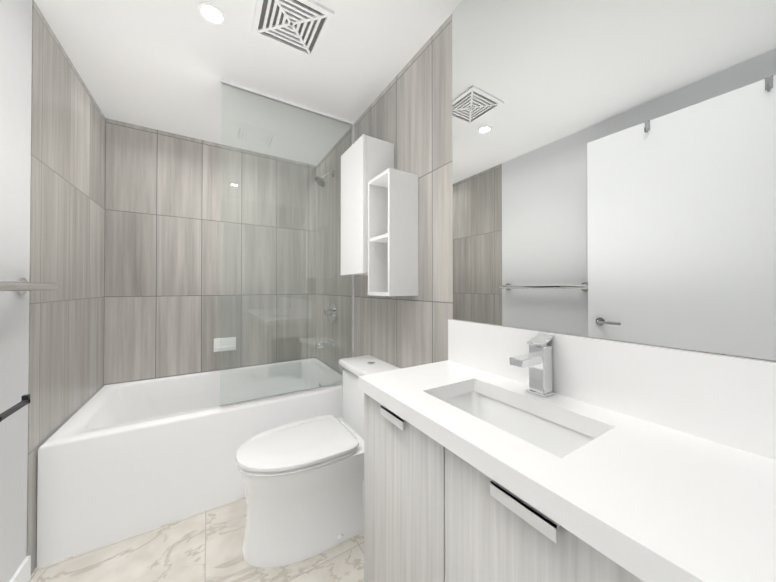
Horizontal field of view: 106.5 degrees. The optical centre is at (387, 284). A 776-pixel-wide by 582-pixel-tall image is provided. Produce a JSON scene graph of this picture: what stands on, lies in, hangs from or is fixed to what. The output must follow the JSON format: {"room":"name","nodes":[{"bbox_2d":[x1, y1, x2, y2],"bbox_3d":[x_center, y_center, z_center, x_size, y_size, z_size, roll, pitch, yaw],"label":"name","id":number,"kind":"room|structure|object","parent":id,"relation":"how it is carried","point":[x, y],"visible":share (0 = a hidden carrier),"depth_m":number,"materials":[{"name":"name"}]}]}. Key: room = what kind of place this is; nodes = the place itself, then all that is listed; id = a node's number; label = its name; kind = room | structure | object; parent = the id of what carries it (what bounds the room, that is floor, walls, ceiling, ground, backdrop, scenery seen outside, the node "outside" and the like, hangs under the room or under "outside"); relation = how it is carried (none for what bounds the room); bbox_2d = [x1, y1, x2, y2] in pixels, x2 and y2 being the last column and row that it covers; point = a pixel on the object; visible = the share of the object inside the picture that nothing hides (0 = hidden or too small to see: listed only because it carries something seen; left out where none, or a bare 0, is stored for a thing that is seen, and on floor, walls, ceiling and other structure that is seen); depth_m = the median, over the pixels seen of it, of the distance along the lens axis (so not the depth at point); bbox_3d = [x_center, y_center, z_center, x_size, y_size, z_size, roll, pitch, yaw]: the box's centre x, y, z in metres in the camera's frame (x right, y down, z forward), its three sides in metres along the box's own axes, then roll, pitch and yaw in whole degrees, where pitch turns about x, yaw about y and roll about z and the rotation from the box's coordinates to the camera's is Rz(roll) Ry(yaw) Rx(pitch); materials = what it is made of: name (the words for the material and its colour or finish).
{"room":"bathroom","nodes":[
{"label":"bathroom","id":0,"kind":"room"},
{"bbox_2d":[0,0,31,581],"bbox_3d":[-0.855,0.003,0.111,0.096,2.370,2.460,0,-1,-32],"label":"wall","id":1,"kind":"structure","parent":0,"point":[15,82],"depth_m":1.09,"materials":[{"name":"white paint"}]},
{"bbox_2d":[0,394,30,421],"bbox_3d":[-1.255,0.410,0.924,0.083,0.050,0.200,0,-1,-32],"label":"toilet paper holder","id":2,"kind":"object","parent":1,"relation":"attached to","point":[25,399],"visible":1,"depth_m":0.96,"materials":[{"name":"silver"}]},
{"bbox_2d":[9,555,30,581],"bbox_3d":[-0.835,1.139,0.171,0.012,0.100,2.358,0,-1,-32],"label":"baseboard","id":3,"kind":"structure","parent":1,"relation":"attached to","point":[22,573],"depth_m":1.14,"materials":[{"name":"white wood"}]},
{"bbox_2d":[0,278,57,294],"bbox_3d":[-1.214,0.004,0.870,0.092,0.068,0.744,0,-1,-32],"label":"towel rail","id":4,"kind":"object","parent":1,"relation":"attached to","point":[21,286],"visible":1,"depth_m":1.01,"materials":[{"name":"silver metal"}]},
{"bbox_2d":[27,0,105,573],"bbox_3d":[-1.760,0.015,1.573,0.100,2.370,0.980,0,-1,-32],"label":"tiled wall","id":5,"kind":"structure","parent":0,"point":[67,245],"depth_m":1.43,"materials":[{"name":"tile"}]},
{"bbox_2d":[29,497,363,581],"bbox_3d":[-0.456,1.246,0.983,1.705,0.100,3.540,0,-1,-32],"label":"floor","id":6,"kind":"structure","parent":0,"point":[204,546],"depth_m":1.26,"materials":[{"name":"stone"}]},
{"bbox_2d":[37,358,341,567],"bbox_3d":[-1.091,0.949,2.010,1.497,0.510,0.921,0,-1,-32],"label":"bathtub","id":7,"kind":"object","parent":6,"relation":"on","point":[118,461],"visible":0.69,"depth_m":1.49,"materials":[{"name":"ceramic"}]},
{"bbox_2d":[220,79,353,406],"bbox_3d":[-0.597,-0.237,1.857,0.827,1.856,0.018,0,-1,-32],"label":"glass panel","id":8,"kind":"object","parent":7,"relation":"on","point":[275,98],"visible":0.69,"depth_m":1.82,"materials":[{"name":"clear glass"}]},
{"bbox_2d":[236,355,400,567],"bbox_3d":[-0.341,0.820,1.482,0.780,0.760,0.424,0,-1,-32],"label":"toilet","id":9,"kind":"object","parent":6,"relation":"on","point":[303,482],"visible":0.83,"depth_m":1.30,"materials":[{"name":"ceramic"}]},
{"bbox_2d":[358,387,657,581],"bbox_3d":[0.480,0.775,0.484,0.438,0.832,1.490,0,-1,-32],"label":"bathroom vanity","id":10,"kind":"object","parent":6,"relation":"on","point":[432,513],"depth_m":0.65,"materials":[{"name":"laminate"}]},
{"bbox_2d":[358,359,775,581],"bbox_3d":[0.477,0.338,0.492,0.438,0.043,1.500,0,-1,-32],"label":"countertop","id":11,"kind":"structure","parent":10,"relation":"on","point":[679,506],"depth_m":0.49,"materials":[{"name":"white stone"}]},
{"bbox_2d":[446,391,581,446],"bbox_3d":[0.306,0.413,0.759,0.238,0.126,0.417,0,-1,-32],"label":"sink","id":12,"kind":"object","parent":11,"relation":"in","point":[542,427],"depth_m":0.85,"materials":[{"name":"white ceramic"}]},
{"bbox_2d":[506,331,557,398],"bbox_3d":[0.415,0.234,0.834,0.156,0.170,0.060,0,-1,-32],"label":"faucet","id":13,"kind":"object","parent":11,"relation":"on","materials":[{"name":"silver metal"}]},
{"bbox_2d":[103,118,315,385],"bbox_3d":[-1.362,0.023,2.455,1.705,2.370,0.100,0,-1,-32],"label":"tiled wall","id":14,"kind":"structure","parent":0,"point":[164,288],"depth_m":2.29,"materials":[{"name":"tile"}]},
{"bbox_2d":[214,337,235,351],"bbox_3d":[-1.328,0.492,2.363,0.160,0.110,0.085,0,-1,-32],"label":"soap dish","id":15,"kind":"object","parent":14,"relation":"attached to","point":[218,342],"visible":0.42,"depth_m":2.36,"materials":[{"name":"ceramic"}]},
{"bbox_2d":[34,0,461,164],"bbox_3d":[-0.456,-1.224,1.004,1.705,0.100,3.540,0,-1,-32],"label":"ceiling","id":16,"kind":"structure","parent":0,"point":[165,65],"depth_m":1.53,"materials":[{"name":"paint"}]},
{"bbox_2d":[198,2,225,24],"bbox_3d":[-0.759,-1.168,1.251,0.104,0.006,0.104,0,-1,-32],"label":"recessed light","id":17,"kind":"object","parent":16,"relation":"in","point":[211,13],"visible":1,"depth_m":1.25,"materials":[{"name":"white plastic"}]},
{"bbox_2d":[251,0,333,58],"bbox_3d":[-0.430,-1.165,1.290,0.290,0.012,0.290,0,-1,-32],"label":"ceiling vent","id":18,"kind":"object","parent":16,"relation":"in","point":[299,26],"visible":1,"depth_m":1.29,"materials":[{"name":"white plastic"}]},
{"bbox_2d":[316,14,775,373],"bbox_3d":[0.253,0.014,1.374,0.100,2.370,3.440,0,-1,-32],"label":"tiled wall","id":19,"kind":"structure","parent":0,"point":[407,113],"depth_m":1.48,"materials":[{"name":"tile"}]},
{"bbox_2d":[315,170,334,186],"bbox_3d":[-0.522,-0.880,2.384,0.159,0.151,0.098,0,-1,-32],"label":"shower head","id":20,"kind":"object","parent":19,"relation":"attached to","point":[318,179],"depth_m":2.37},
{"bbox_2d":[316,339,334,348],"bbox_3d":[-0.514,0.487,2.377,0.140,0.072,0.072,0,-1,-32],"label":"tub spout","id":21,"kind":"object","parent":19,"relation":"attached to","point":[324,343],"depth_m":2.36,"materials":[{"name":"silver metal"}]},
{"bbox_2d":[324,302,336,321],"bbox_3d":[-0.488,0.227,2.396,0.078,0.164,0.164,0,-1,-32],"label":"shower valve","id":22,"kind":"object","parent":19,"relation":"attached to","point":[333,309],"depth_m":2.38,"materials":[{"name":"silver metal"}]},
{"bbox_2d":[341,134,417,295],"bbox_3d":[-0.071,-0.370,1.613,0.195,0.852,0.528,0,-1,-32],"label":"shelf","id":23,"kind":"object","parent":19,"relation":"attached to","point":[379,220],"visible":1,"depth_m":1.54,"materials":[{"name":"white wood"}]},
{"bbox_2d":[448,319,775,458],"bbox_3d":[0.658,0.230,0.604,0.014,0.175,1.498,0,-1,-32],"label":"backsplash","id":24,"kind":"structure","parent":19,"relation":"attached to","point":[720,398],"depth_m":0.66,"materials":[{"name":"white stone"}]},
{"bbox_2d":[452,0,775,360],"bbox_3d":[0.667,-0.517,0.605,0.006,1.313,1.481,0,-1,-32],"label":"mirror","id":25,"kind":"object","parent":19,"relation":"attached to","point":[614,169],"visible":1,"depth_m":0.73,"materials":[{"name":"silver mirror"}]}
]}

